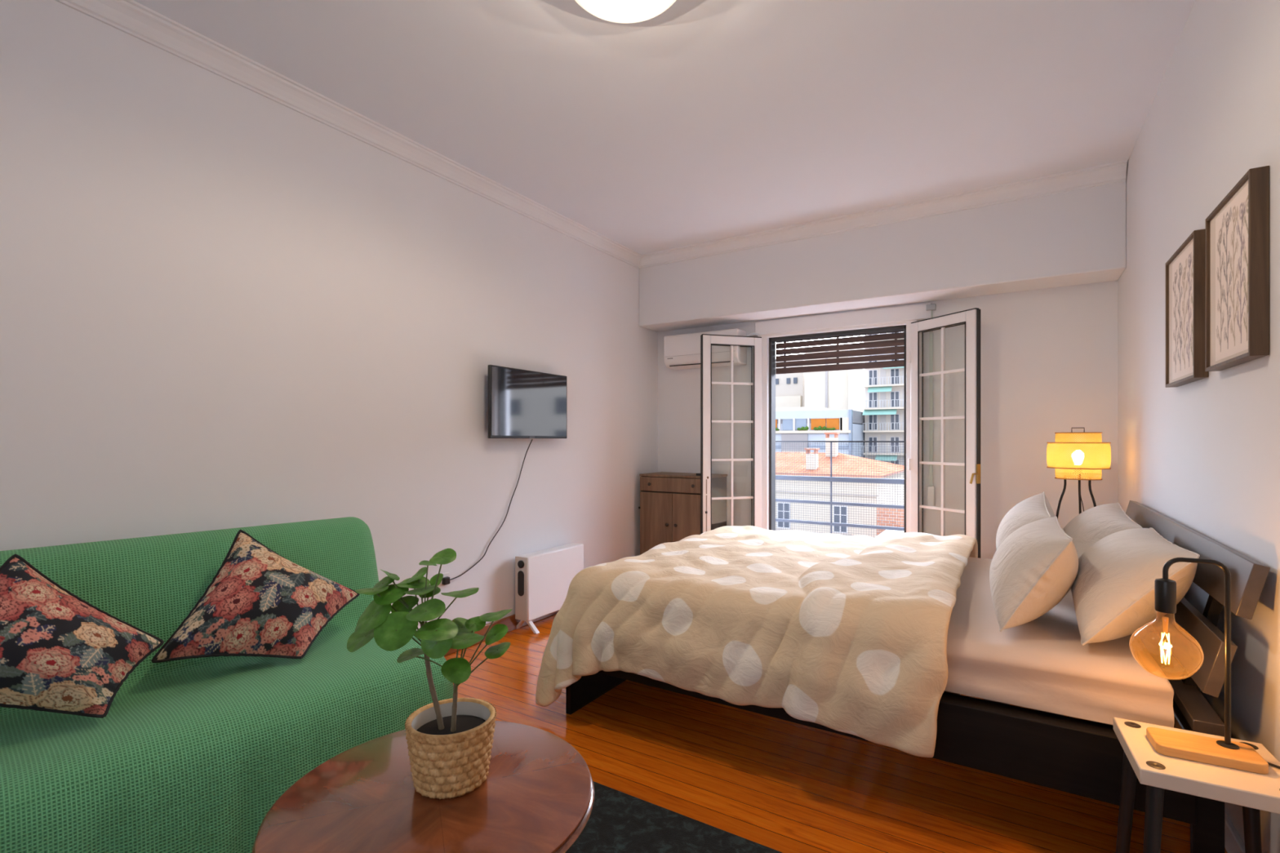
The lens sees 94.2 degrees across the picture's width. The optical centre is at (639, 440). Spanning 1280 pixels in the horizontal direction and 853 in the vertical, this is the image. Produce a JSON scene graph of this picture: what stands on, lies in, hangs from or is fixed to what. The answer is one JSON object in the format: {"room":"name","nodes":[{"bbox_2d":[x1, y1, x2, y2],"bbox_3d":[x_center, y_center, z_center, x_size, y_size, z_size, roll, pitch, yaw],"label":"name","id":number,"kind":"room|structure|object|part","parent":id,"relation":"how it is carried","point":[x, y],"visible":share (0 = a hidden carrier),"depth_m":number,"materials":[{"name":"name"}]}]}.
{"room":"studio apartment","nodes":[
{"label":"studio apartment","id":0,"kind":"room"},
{"bbox_2d":[0,0,657,630],"bbox_3d":[-1.560,-0.170,2.796,0.250,2.740,6.587,0,0,32],"label":"wall","id":1,"kind":"structure","parent":0,"point":[223,305],"depth_m":2.53,"materials":[{"name":"paint"}]},
{"bbox_2d":[54,0,641,268],"bbox_3d":[-1.495,-1.496,2.596,0.072,0.088,5.718,0,0,32],"label":"crown molding","id":2,"kind":"structure","parent":1,"relation":"attached to","point":[131,17],"depth_m":2.63,"materials":[{"name":"paint"}]},
{"bbox_2d":[437,572,449,588],"bbox_3d":[-1.091,0.780,3.303,0.008,0.080,0.080,0,0,32],"label":"wall socket","id":3,"kind":"object","parent":1,"relation":"attached to","point":[447,574],"visible":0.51,"depth_m":3.30,"materials":[{"name":"white plastic"}]},
{"bbox_2d":[444,609,559,656],"bbox_3d":[-1.433,1.153,2.746,0.018,0.095,6.037,0,0,32],"label":"baseboard","id":4,"kind":"structure","parent":1,"relation":"attached to","point":[510,622],"depth_m":3.70,"materials":[{"name":"brown wood"}]},
{"bbox_2d":[488,364,567,438],"bbox_3d":[-0.726,-0.225,3.802,0.098,0.430,0.726,0,0,31],"label":"television","id":5,"kind":"object","parent":1,"relation":"attached to","point":[522,403],"visible":1,"depth_m":3.73,"materials":[{"name":"glass"}]},
{"bbox_2d":[441,439,533,585],"bbox_3d":[-0.891,0.397,3.546,0.076,0.806,0.658,0,0,32],"label":"power cord","id":6,"kind":"object","parent":5,"relation":"hanging from","point":[446,580],"visible":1,"depth_m":3.57,"materials":[{"name":"black plastic"}]},
{"bbox_2d":[133,0,1195,254],"bbox_3d":[-0.087,-1.640,1.875,3.825,0.200,6.587,0,0,32],"label":"ceiling","id":7,"kind":"structure","parent":0,"point":[695,122],"depth_m":2.63,"materials":[{"name":"paint"}]},
{"bbox_2d":[574,0,675,22],"bbox_3d":[-0.046,-1.448,1.818,0.400,0.183,0.400,0,0,32],"label":"ceiling light","id":8,"kind":"object","parent":7,"relation":"attached to","point":[612,11],"visible":1,"depth_m":1.89,"materials":[{"name":"white glass"}]},
{"bbox_2d":[444,613,1227,852],"bbox_3d":[-0.087,1.275,1.875,3.825,0.150,6.587,0,0,32],"label":"floor","id":9,"kind":"structure","parent":0,"point":[784,786],"depth_m":2.09,"materials":[{"name":"brown wood"}]},
{"bbox_2d":[0,516,453,852],"bbox_3d":[-1.410,0.763,1.797,0.861,0.873,1.500,0,0,40],"label":"sofa","id":10,"kind":"object","parent":9,"relation":"on","point":[193,755],"visible":0.62,"depth_m":1.71,"materials":[{"name":"green fabric"}]},
{"bbox_2d":[0,554,164,718],"bbox_3d":[-1.579,0.517,1.527,0.545,0.422,0.244,0,0,-30],"label":"cushion","id":11,"kind":"object","parent":10,"relation":"on","point":[60,653],"visible":1,"depth_m":1.51,"materials":[{"name":"fabric"}]},
{"bbox_2d":[151,529,359,662],"bbox_3d":[-1.252,0.516,2.006,0.605,0.421,0.217,0,0,-37],"label":"cushion","id":12,"kind":"object","parent":10,"relation":"on","point":[259,602],"visible":1,"depth_m":1.93,"materials":[{"name":"fabric"}]},
{"bbox_2d":[515,542,583,634],"bbox_3d":[-0.585,0.964,3.947,0.192,0.472,0.586,0,0,32],"label":"heater","id":13,"kind":"object","parent":9,"relation":"on","point":[544,578],"visible":0.75,"depth_m":3.82,"materials":[{"name":"white plastic"}]},
{"bbox_3d":[-0.744,0.775,3.708,0.048,0.048,0.012,0,0,32],"label":"control knob","id":14,"kind":"part","parent":13,"relation":"part of","materials":[{"name":"black plastic"}]},
{"bbox_2d":[517,570,524,595],"bbox_3d":[-0.744,0.895,3.712,0.048,0.158,0.004,0,0,32],"label":"air vent","id":15,"kind":"object","parent":13,"relation":"attached to","point":[520,573],"depth_m":3.71,"materials":[{"name":"black plastic"}]},
{"bbox_3d":[-0.742,0.928,3.716,0.098,0.393,0.004,0,0,32],"label":"panel","id":16,"kind":"part","parent":13,"relation":"part of","materials":[{"name":"white plastic"}]},
{"bbox_2d":[565,781,782,852],"bbox_3d":[-0.486,1.194,0.759,1.870,0.012,2.572,0,0,32],"label":"rug","id":17,"kind":"object","parent":9,"relation":"on","point":[618,822],"visible":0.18,"depth_m":1.80,"materials":[{"name":"black carpet"}]},
{"bbox_2d":[251,720,594,852],"bbox_3d":[-0.432,0.969,1.271,0.668,0.438,0.668,0,0,15],"label":"coffee table","id":18,"kind":"object","parent":17,"relation":"on","point":[536,795],"visible":0.81,"depth_m":1.22,"materials":[{"name":"brown wood"}]},
{"bbox_3d":[-0.432,0.774,1.271,0.668,0.024,0.668,0,0,15],"label":"edge moulding","id":19,"kind":"part","parent":18,"relation":"part of","materials":[{"name":"brown wood"}]},
{"bbox_2d":[346,548,511,799],"bbox_3d":[-0.452,0.497,1.307,0.335,0.507,0.217,0,0,17],"label":"potted plant","id":20,"kind":"object","parent":18,"relation":"on","point":[450,741],"visible":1,"depth_m":1.27,"materials":[{"name":"green plant"}]},
{"bbox_3d":[-0.456,0.521,1.309,0.051,0.234,0.013,0,0,2],"label":"stem","id":21,"kind":"part","parent":20,"relation":"part of","materials":[{"name":"plant"}]},
{"bbox_3d":[-0.405,0.573,1.299,0.015,0.127,0.011,0,0,-4],"label":"stem","id":22,"kind":"part","parent":20,"relation":"part of","materials":[{"name":"plant"}]},
{"bbox_2d":[404,697,496,799],"bbox_3d":[-0.414,0.678,1.309,0.193,0.144,0.192,0,0,32],"label":"basket","id":23,"kind":"object","parent":18,"relation":"on","point":[449,752],"depth_m":1.25,"materials":[{"name":"wicker"}]},
{"bbox_2d":[638,471,727,555],"bbox_3d":[0.351,0.741,4.919,0.630,0.918,0.405,0,0,32],"label":"base cabinet","id":24,"kind":"object","parent":9,"relation":"on","point":[669,507],"visible":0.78,"depth_m":4.79,"materials":[{"name":"brown wood"}]},
{"bbox_3d":[0.133,0.799,4.860,0.303,0.742,0.018,0,0,32],"label":"door","id":25,"kind":"part","parent":24,"relation":"part of","materials":[{"name":"brown wood"}]},
{"bbox_3d":[0.263,0.361,4.778,0.610,0.114,0.018,0,0,32],"label":"drawer","id":26,"kind":"part","parent":24,"relation":"part of","materials":[{"name":"brown wood"}]},
{"bbox_3d":[0.360,0.291,4.933,0.630,0.018,0.372,0,0,32],"label":"panel","id":27,"kind":"part","parent":24,"relation":"part of","materials":[{"name":"brown wood"}]},
{"bbox_3d":[0.393,0.799,4.697,0.303,0.742,0.018,0,0,32],"label":"door","id":28,"kind":"part","parent":24,"relation":"part of","materials":[{"name":"brown wood"}]},
{"bbox_2d":[565,500,1270,852],"bbox_3d":[1.071,0.750,2.774,2.195,0.900,1.800,0,0,32],"label":"bed","id":29,"kind":"object","parent":9,"relation":"on","point":[1082,757],"visible":0.26,"depth_m":1.70,"materials":[{"name":"black wood"}]},
{"bbox_3d":[0.141,1.000,3.332,0.028,0.400,1.720,0,0,32],"label":"footboard","id":30,"kind":"part","parent":29,"relation":"part of","materials":[{"name":"black wood"}]},
{"bbox_3d":[0.586,0.894,2.099,2.032,0.182,0.100,0,0,32],"label":"rail","id":31,"kind":"part","parent":29,"relation":"part of","materials":[{"name":"black wood"}]},
{"bbox_2d":[944,556,1173,728],"bbox_3d":[1.009,0.708,2.779,1.965,0.171,1.618,0,0,32],"label":"mattress","id":32,"kind":"object","parent":29,"relation":"on","point":[1042,664],"visible":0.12,"depth_m":1.77,"materials":[{"name":"white fabric"}]},
{"bbox_2d":[535,525,977,757],"bbox_3d":[0.718,0.827,2.969,1.623,0.637,1.946,0,0,32],"label":"duvet","id":33,"kind":"object","parent":32,"relation":"on","point":[848,634],"visible":1,"depth_m":2.21,"materials":[{"name":"fabric"}]},
{"bbox_2d":[995,491,1054,549],"bbox_3d":[1.795,0.430,2.758,0.246,0.343,0.626,0,0,32],"label":"pillow","id":34,"kind":"object","parent":32,"relation":"on","point":[1037,507],"visible":0.41,"depth_m":2.67,"materials":[{"name":"fabric"}]},
{"bbox_2d":[989,515,1078,631],"bbox_3d":[1.383,0.450,2.099,0.275,0.307,0.663,0,0,32],"label":"pillow","id":35,"kind":"object","parent":32,"relation":"on","point":[1035,566],"visible":1,"depth_m":1.89,"materials":[{"name":"fabric"}]},
{"bbox_2d":[1062,502,1142,558],"bbox_3d":[2.027,0.452,2.652,0.275,0.308,0.680,0,0,32],"label":"pillow","id":36,"kind":"object","parent":32,"relation":"on","point":[1095,523],"visible":0.38,"depth_m":2.51,"materials":[{"name":"fabric"}]},
{"bbox_2d":[1071,527,1199,645],"bbox_3d":[1.592,0.458,1.959,0.294,0.296,0.725,0,0,32],"label":"pillow","id":37,"kind":"object","parent":32,"relation":"on","point":[1113,588],"visible":0.88,"depth_m":1.75,"materials":[{"name":"fabric"}]},
{"bbox_3d":[1.897,0.730,2.234,0.062,0.030,1.720,0,0,32],"label":"head rail","id":38,"kind":"part","parent":29,"relation":"part of","materials":[{"name":"brown wood"}]},
{"bbox_3d":[1.893,0.892,2.236,0.020,0.295,1.640,0,0,32],"label":"head panel","id":39,"kind":"part","parent":29,"relation":"part of","materials":[{"name":"black wood"}]},
{"bbox_3d":[1.921,0.572,2.243,0.064,0.143,1.800,0,0,32],"label":"headboard panel","id":40,"kind":"part","parent":29,"relation":"part of","materials":[{"name":"brown wood"}]},
{"bbox_3d":[1.970,0.370,2.212,0.061,0.138,1.800,0,0,32],"label":"headboard panel","id":41,"kind":"part","parent":29,"relation":"part of","materials":[{"name":"grey wood"}]},
{"bbox_3d":[1.455,0.973,1.526,0.060,0.455,0.030,0,0,32],"label":"leg","id":42,"kind":"part","parent":29,"relation":"part of","materials":[{"name":"black wood"}]},
{"bbox_2d":[1046,427,1111,519],"bbox_3d":[2.449,0.563,3.356,0.336,1.267,0.339,0,0,32],"label":"floor lamp","id":43,"kind":"object","parent":9,"relation":"on","point":[1081,465],"visible":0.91,"depth_m":3.25,"materials":[{"name":"yellow fabric"}]},
{"bbox_3d":[2.326,0.698,3.353,0.138,0.997,0.012,0,0,12],"label":"leg","id":44,"kind":"part","parent":43,"relation":"part of","materials":[{"name":"black metal"}]},
{"bbox_3d":[2.450,0.098,3.327,0.058,0.085,0.058,0,0,32],"label":"bulb","id":45,"kind":"part","parent":43,"relation":"part of","materials":[{"name":"white glass"}]},
{"bbox_3d":[2.535,0.698,3.421,0.012,0.997,0.138,0,0,42],"label":"leg","id":46,"kind":"part","parent":43,"relation":"part of","materials":[{"name":"black metal"}]},
{"bbox_3d":[2.489,0.698,3.207,0.012,0.997,0.138,0,0,-18],"label":"leg","id":47,"kind":"part","parent":43,"relation":"part of","materials":[{"name":"black metal"}]},
{"bbox_2d":[1113,717,1279,852],"bbox_3d":[1.290,0.961,1.361,0.289,0.481,0.289,0,0,29],"label":"nightstand","id":48,"kind":"object","parent":9,"relation":"on","point":[1255,792],"visible":0.88,"depth_m":1.31,"materials":[{"name":"white wood"},{"name":"black plastic"}]},
{"bbox_3d":[1.245,0.978,1.523,0.031,0.446,0.063,0,0,-11],"label":"leg","id":49,"kind":"part","parent":48,"relation":"part of","materials":[{"name":"black plastic"}]},
{"bbox_3d":[1.129,0.978,1.314,0.063,0.446,0.031,0,0,-21],"label":"leg","id":50,"kind":"part","parent":48,"relation":"part of","materials":[{"name":"black plastic"}]},
{"bbox_2d":[1128,557,1279,774],"bbox_3d":[1.258,0.741,1.236,0.316,0.928,0.446,0,0,28],"label":"table lamp","id":51,"kind":"object","parent":48,"relation":"on","point":[1225,753],"depth_m":1.36,"materials":[{"name":"brown wood"}]},
{"bbox_3d":[1.251,0.485,1.416,0.133,0.158,0.133,0,0,28],"label":"glass bulb","id":52,"kind":"part","parent":51,"relation":"part of","materials":[{"name":"orange glass"}]},
{"bbox_3d":[1.300,0.488,1.391,0.120,0.423,0.011,0,0,28],"label":"stem","id":53,"kind":"part","parent":51,"relation":"part of","materials":[{"name":"black metal"}]},
{"bbox_3d":[1.339,0.958,1.154,0.061,0.493,0.373,0,0,23],"label":"lamp cord","id":54,"kind":"part","parent":51,"relation":"part of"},
{"bbox_3d":[1.450,0.978,1.409,0.063,0.446,0.031,0,0,-21],"label":"leg","id":55,"kind":"part","parent":48,"relation":"part of","materials":[{"name":"black plastic"}]},
{"bbox_2d":[639,175,1126,331],"bbox_3d":[1.442,-1.252,4.320,3.225,0.575,0.319,0,0,32],"label":"beam","id":56,"kind":"structure","parent":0,"point":[1078,237],"depth_m":3.94,"materials":[{"name":"paint"}]},
{"bbox_2d":[639,160,1127,268],"bbox_3d":[1.336,-1.496,4.156,3.220,0.088,0.072,0,0,32],"label":"crown molding","id":57,"kind":"structure","parent":56,"relation":"attached to","point":[1115,172],"depth_m":3.89,"materials":[{"name":"paint"}]},
{"bbox_2d":[657,280,1118,559],"bbox_3d":[1.593,-0.170,4.561,3.225,2.740,0.250,0,0,32],"label":"wall","id":58,"kind":"structure","parent":0,"point":[1049,357],"depth_m":3.92,"materials":[{"name":"paint"}]},
{"bbox_2d":[663,328,760,369],"bbox_3d":[0.592,-0.751,4.917,0.802,0.272,0.208,0,0,32],"label":"air conditioner","id":59,"kind":"object","parent":58,"relation":"attached to","point":[681,352],"visible":0.73,"depth_m":4.89,"materials":[{"name":"white plastic"}]},
{"bbox_2d":[775,330,903,373],"bbox_3d":[1.534,-0.691,4.619,0.985,0.301,0.019,0,0,32],"label":"roller shutter","id":60,"kind":"object","parent":58,"relation":"attached to","point":[836,341],"visible":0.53,"depth_m":4.59,"materials":[{"name":"brown wood"}]},
{"bbox_2d":[700,307,980,558],"bbox_3d":[1.442,0.170,4.402,1.893,2.064,0.679,0,0,32],"label":"door","id":61,"kind":"structure","parent":58,"relation":"in","point":[762,384],"depth_m":4.26,"materials":[{"name":"white metal"}]},
{"bbox_3d":[0.724,0.177,4.694,0.505,1.985,0.042,0,0,-16],"label":"frame","id":62,"kind":"part","parent":61,"relation":"part of","materials":[{"name":"white metal"}]},
{"bbox_3d":[1.501,0.184,4.566,1.025,2.032,0.100,0,0,32],"label":"gasket frame","id":63,"kind":"part","parent":61,"relation":"part of","materials":[{"name":"black rubber"}]},
{"bbox_3d":[1.475,0.169,4.524,1.175,2.062,0.087,0,0,32],"label":"frame","id":64,"kind":"part","parent":61,"relation":"part of","materials":[{"name":"white metal"}]},
{"bbox_3d":[2.007,0.177,3.938,0.042,1.985,0.505,0,0,-22],"label":"frame","id":65,"kind":"part","parent":61,"relation":"part of","materials":[{"name":"white metal"}]},
{"bbox_3d":[2.080,0.211,3.695,0.070,0.122,0.024,0,0,-22],"label":"handle","id":66,"kind":"part","parent":61,"relation":"part of","materials":[{"name":"gold metal"}]},
{"bbox_2d":[755,302,931,335],"bbox_3d":[1.478,-0.898,4.473,1.285,0.109,0.022,0,0,32],"label":"trim","id":67,"kind":"structure","parent":58,"relation":"attached to","point":[913,312],"depth_m":4.43,"materials":[{"name":"paint"}]},
{"bbox_2d":[925,303,936,506],"bbox_3d":[2.019,-0.235,4.125,0.060,1.410,0.030,0,0,32],"label":"strap","id":68,"kind":"object","parent":58,"relation":"attached to","point":[931,489],"visible":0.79,"depth_m":4.13,"materials":[{"name":"white fabric"}]},
{"bbox_2d":[1118,0,1279,852],"bbox_3d":[1.386,-0.170,0.954,0.250,2.740,6.587,0,0,32],"label":"wall","id":69,"kind":"structure","parent":0,"point":[1203,455],"depth_m":1.91,"materials":[{"name":"paint"}]},
{"bbox_2d":[1165,228,1208,387],"bbox_3d":[1.951,-0.448,2.129,0.036,0.485,0.430,0,0,32],"label":"framed print","id":70,"kind":"object","parent":69,"relation":"attached to","point":[1185,270],"visible":1,"depth_m":2.06,"materials":[{"name":"beige paper"}]},
{"bbox_2d":[1224,810,1244,852],"bbox_3d":[1.287,1.157,1.045,0.015,0.085,6.037,0,0,32],"label":"baseboard","id":71,"kind":"structure","parent":69,"relation":"attached to","point":[1233,843],"depth_m":1.70,"materials":[{"name":"paint"}]},
{"bbox_2d":[1205,165,1269,371],"bbox_3d":[1.659,-0.448,1.661,0.036,0.472,0.405,0,0,32],"label":"framed print","id":72,"kind":"object","parent":69,"relation":"attached to","point":[1237,228],"visible":1,"depth_m":1.60,"materials":[{"name":"beige paper"}]},
{"bbox_3d":[1.643,1.365,5.080,5.800,0.170,0.683,0,0,32],"label":"floor","id":73,"kind":"structure","parent":0,"visible":0},
{"bbox_2d":[775,440,903,539],"bbox_3d":[1.760,0.643,5.268,3.200,1.273,0.060,0,0,32],"label":"balcony railing","id":74,"kind":"object","parent":73,"relation":"on","point":[815,478],"visible":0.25,"depth_m":5.27,"materials":[{"name":"metal"}]},
{"bbox_3d":[1.705,0.645,5.303,0.015,1.270,0.015,0,0,10],"label":"post","id":75,"kind":"part","parent":74,"relation":"part of","materials":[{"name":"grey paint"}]},
{"bbox_3d":[1.760,0.348,5.268,3.200,0.040,0.060,0,0,32],"label":"hand rail","id":76,"kind":"part","parent":74,"relation":"part of","materials":[{"name":"grey metal"}]},
{"label":"outside","id":77,"kind":"structure","parent":0,"visible":0},
{"bbox_3d":[20.941,14.350,80.664,230.000,0.300,141.000,0,0,32],"label":"ground","id":78,"kind":"structure","parent":77,"visible":0},
{"bbox_2d":[775,360,804,407],"bbox_3d":[14.676,-0.800,130.633,46.400,30.000,14.900,0,0,32],"label":"apartment block","id":79,"kind":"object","parent":78,"relation":"on","point":[789,388],"visible":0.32,"depth_m":113.81,"materials":[{"name":"white paint"}]},
{"bbox_2d":[775,406,864,457],"bbox_3d":[6.909,4.850,97.927,57.901,18.700,18.600,0,0,32],"label":"office building","id":80,"kind":"structure","parent":78,"relation":"on","point":[802,423],"depth_m":78.03,"materials":[{"name":"white concrete"}]},
{"bbox_3d":[20.443,1.900,78.829,3.300,1.000,0.040,0,0,32],"label":"tan panel","id":81,"kind":"part","parent":80,"relation":"part of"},
{"bbox_3d":[20.507,2.200,78.931,3.500,6.000,0.200,0,0,32],"label":"grey panel","id":82,"kind":"part","parent":80,"relation":"part of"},
{"bbox_2d":[775,426,850,433],"bbox_3d":[2.096,-1.371,90.322,57.801,0.942,0.600,0,0,32],"label":"planter","id":83,"kind":"object","parent":80,"relation":"on","point":[779,429],"depth_m":77.61,"materials":[{"name":"white concrete"}]},
{"bbox_3d":[23.210,-2.075,77.407,1.900,1.450,0.120,0,0,32],"label":"orange panel","id":84,"kind":"part","parent":80,"relation":"part of","materials":[{"name":"orange"}]},
{"bbox_3d":[24.778,-2.075,76.426,1.600,1.450,0.120,0,0,32],"label":"orange panel","id":85,"kind":"part","parent":80,"relation":"part of","materials":[{"name":"orange"}]},
{"bbox_3d":[26.088,-2.025,75.501,1.401,1.650,0.300,0,0,32],"label":"panel","id":86,"kind":"part","parent":80,"relation":"part of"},
{"bbox_2d":[804,348,864,412],"bbox_3d":[37.083,-0.800,108.547,10.185,30.000,16.600,0,0,32],"label":"apartment block","id":87,"kind":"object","parent":78,"relation":"on","point":[844,389],"visible":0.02,"depth_m":102.65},
{"bbox_2d":[775,432,903,537],"bbox_3d":[10.016,6.750,62.139,31.710,14.900,17.000,0,0,32],"label":"house","id":88,"kind":"structure","parent":78,"relation":"on","point":[860,464],"depth_m":50.15,"materials":[{"name":"concrete"}]},
{"bbox_3d":[12.376,6.475,51.209,1.000,2.050,0.025,0,0,32],"label":"pane","id":89,"kind":"part","parent":88,"relation":"part of","materials":[{"name":"glass"}]},
{"bbox_3d":[12.342,7.690,51.156,1.700,0.180,0.160,0,0,32],"label":"sill","id":90,"kind":"part","parent":88,"relation":"part of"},
{"bbox_3d":[16.370,7.690,48.638,1.700,0.180,0.160,0,0,32],"label":"sill","id":91,"kind":"part","parent":88,"relation":"part of","materials":[{"name":"white"}]},
{"bbox_3d":[16.403,6.475,48.691,1.000,2.050,0.025,0,0,32],"label":"pane","id":92,"kind":"part","parent":88,"relation":"part of","materials":[{"name":"glass"}]},
{"bbox_2d":[876,506,903,536],"bbox_3d":[20.021,9.492,42.086,6.063,9.416,0.600,0,0,32],"label":"brick boundary","id":93,"kind":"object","parent":88,"relation":"on","point":[899,512],"visible":0.02,"depth_m":42.96,"materials":[{"name":"brick"}]},
{"bbox_2d":[862,331,903,465],"bbox_3d":[40.917,-0.826,83.095,15.300,30.052,17.700,0,0,32],"label":"apartment block","id":94,"kind":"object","parent":78,"relation":"on","point":[883,410],"visible":0.23,"depth_m":79.32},
{"bbox_3d":[31.515,-8.438,80.458,0.950,1.950,0.040,0,0,32],"label":"pane","id":95,"kind":"part","parent":94,"relation":"part of","materials":[{"name":"grey glass"}]},
{"bbox_3d":[31.515,-5.418,80.458,0.950,1.950,0.040,0,0,32],"label":"pane","id":96,"kind":"part","parent":94,"relation":"part of","materials":[{"name":"grey glass"}]},
{"bbox_3d":[31.515,-2.397,80.458,0.950,1.950,0.040,0,0,32],"label":"pane","id":97,"kind":"part","parent":94,"relation":"part of","materials":[{"name":"glass"}]},
{"bbox_3d":[31.515,0.623,80.458,0.950,1.950,0.040,0,0,32],"label":"pane","id":98,"kind":"part","parent":94,"relation":"part of","materials":[{"name":"glass"}]},
{"bbox_3d":[32.625,-8.562,79.829,0.700,2.500,0.030,0,0,32],"label":"wall panel","id":99,"kind":"part","parent":94,"relation":"part of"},
{"bbox_3d":[32.625,-5.543,79.829,0.700,2.500,0.030,0,0,32],"label":"wall panel","id":100,"kind":"part","parent":94,"relation":"part of","materials":[{"name":"white paint"}]},
{"bbox_3d":[32.625,-2.522,79.829,0.700,2.500,0.030,0,0,32],"label":"wall panel","id":101,"kind":"part","parent":94,"relation":"part of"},
{"bbox_3d":[32.625,0.497,79.829,0.700,2.500,0.030,0,0,32],"label":"wall panel","id":102,"kind":"part","parent":94,"relation":"part of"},
{"bbox_3d":[36.391,-10.832,75.759,15.200,1.000,0.060,0,0,32],"label":"railing","id":103,"kind":"part","parent":94,"relation":"part of","materials":[{"name":"white metal"}]},
{"bbox_3d":[36.391,-7.812,75.759,15.200,1.000,0.060,0,0,32],"label":"railing","id":104,"kind":"part","parent":94,"relation":"part of","materials":[{"name":"white metal"}]},
{"bbox_3d":[36.391,-4.793,75.759,15.200,1.000,0.060,0,0,32],"label":"railing","id":105,"kind":"part","parent":94,"relation":"part of","materials":[{"name":"white metal"}]},
{"bbox_3d":[36.391,-1.772,75.759,15.200,1.000,0.060,0,0,32],"label":"railing","id":106,"kind":"part","parent":94,"relation":"part of","materials":[{"name":"white metal"}]},
{"bbox_3d":[36.391,1.248,75.759,15.200,1.000,0.060,0,0,32],"label":"railing","id":107,"kind":"part","parent":94,"relation":"part of","materials":[{"name":"white metal"}]},
{"bbox_3d":[33.847,-8.438,79.001,0.950,1.950,0.040,0,0,32],"label":"pane","id":108,"kind":"part","parent":94,"relation":"part of","materials":[{"name":"grey glass"}]},
{"bbox_3d":[33.847,-5.418,79.001,0.950,1.950,0.040,0,0,32],"label":"pane","id":109,"kind":"part","parent":94,"relation":"part of","materials":[{"name":"grey glass"}]},
{"bbox_3d":[33.847,-2.397,79.001,0.950,1.950,0.040,0,0,32],"label":"pane","id":110,"kind":"part","parent":94,"relation":"part of","materials":[{"name":"glass"}]},
{"bbox_3d":[33.847,0.623,79.001,0.950,1.950,0.040,0,0,32],"label":"pane","id":111,"kind":"part","parent":94,"relation":"part of","materials":[{"name":"glass"}]},
{"bbox_3d":[33.847,3.643,79.001,0.950,1.950,0.040,0,0,32],"label":"pane","id":112,"kind":"part","parent":94,"relation":"part of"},
{"bbox_3d":[34.957,-8.562,78.371,0.700,2.500,0.030,0,0,32],"label":"wall panel","id":113,"kind":"part","parent":94,"relation":"part of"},
{"bbox_3d":[34.957,-5.543,78.371,0.700,2.500,0.030,0,0,32],"label":"wall panel","id":114,"kind":"part","parent":94,"relation":"part of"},
{"bbox_3d":[34.957,-2.522,78.371,0.700,2.500,0.030,0,0,32],"label":"wall panel","id":115,"kind":"part","parent":94,"relation":"part of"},
{"bbox_2d":[875,529,903,539],"bbox_3d":[18.508,10.260,38.964,5.120,7.880,6.100,0,0,32],"label":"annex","id":116,"kind":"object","parent":78,"relation":"on","point":[892,535],"visible":0.11,"depth_m":39.91,"materials":[{"name":"white"}]}
]}

